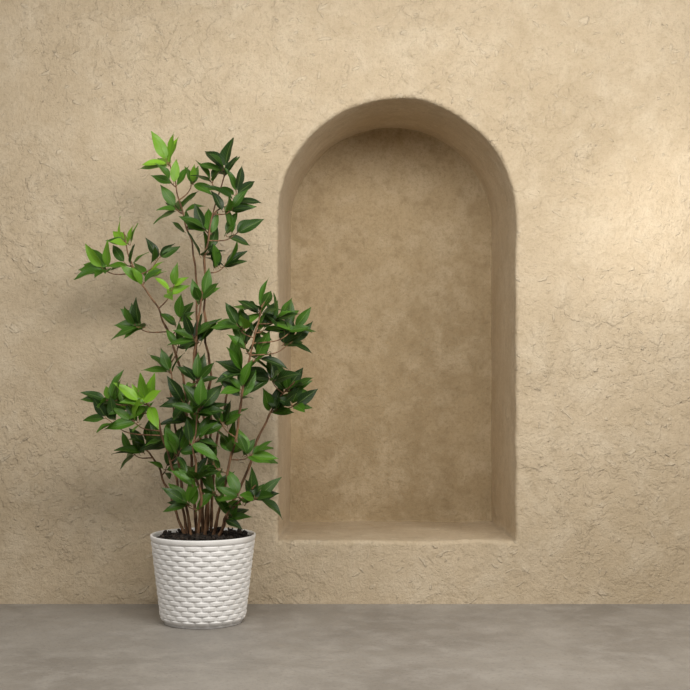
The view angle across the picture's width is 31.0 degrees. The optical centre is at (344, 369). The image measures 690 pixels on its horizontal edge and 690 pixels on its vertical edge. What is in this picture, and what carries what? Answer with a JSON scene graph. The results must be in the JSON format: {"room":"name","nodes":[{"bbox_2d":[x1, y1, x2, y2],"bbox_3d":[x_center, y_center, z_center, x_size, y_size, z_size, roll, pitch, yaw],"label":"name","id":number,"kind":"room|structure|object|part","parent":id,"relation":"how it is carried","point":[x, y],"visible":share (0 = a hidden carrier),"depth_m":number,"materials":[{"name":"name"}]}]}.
{"room":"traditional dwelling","nodes":[
{"label":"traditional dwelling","id":0,"kind":"room"},
{"bbox_2d":[0,0,689,603],"bbox_3d":[0.000,-1.015,3.340,8.000,3.200,0.460,0,0,0],"label":"wall","id":1,"kind":"structure","parent":0,"point":[479,210],"depth_m":3.11,"materials":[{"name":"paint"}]},
{"bbox_2d":[0,604,689,689],"bbox_3d":[0.000,0.635,0.610,8.000,0.100,5.000,0,0,0],"label":"floor","id":2,"kind":"structure","parent":0,"point":[43,646],"depth_m":2.61,"materials":[{"name":"concrete"}]},
{"bbox_2d":[74,131,317,628],"bbox_3d":[-0.352,0.012,2.876,0.579,1.146,0.278,0,0,0],"label":"potted plant","id":3,"kind":"object","parent":2,"relation":"on","point":[203,572],"visible":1,"depth_m":2.84,"materials":[{"name":"green plant"}]},
{"bbox_3d":[-0.330,0.483,2.894,0.244,0.204,0.244,0,0,0],"label":"woven pot","id":4,"kind":"part","parent":3,"relation":"part of","materials":[{"name":"white ceramic"}]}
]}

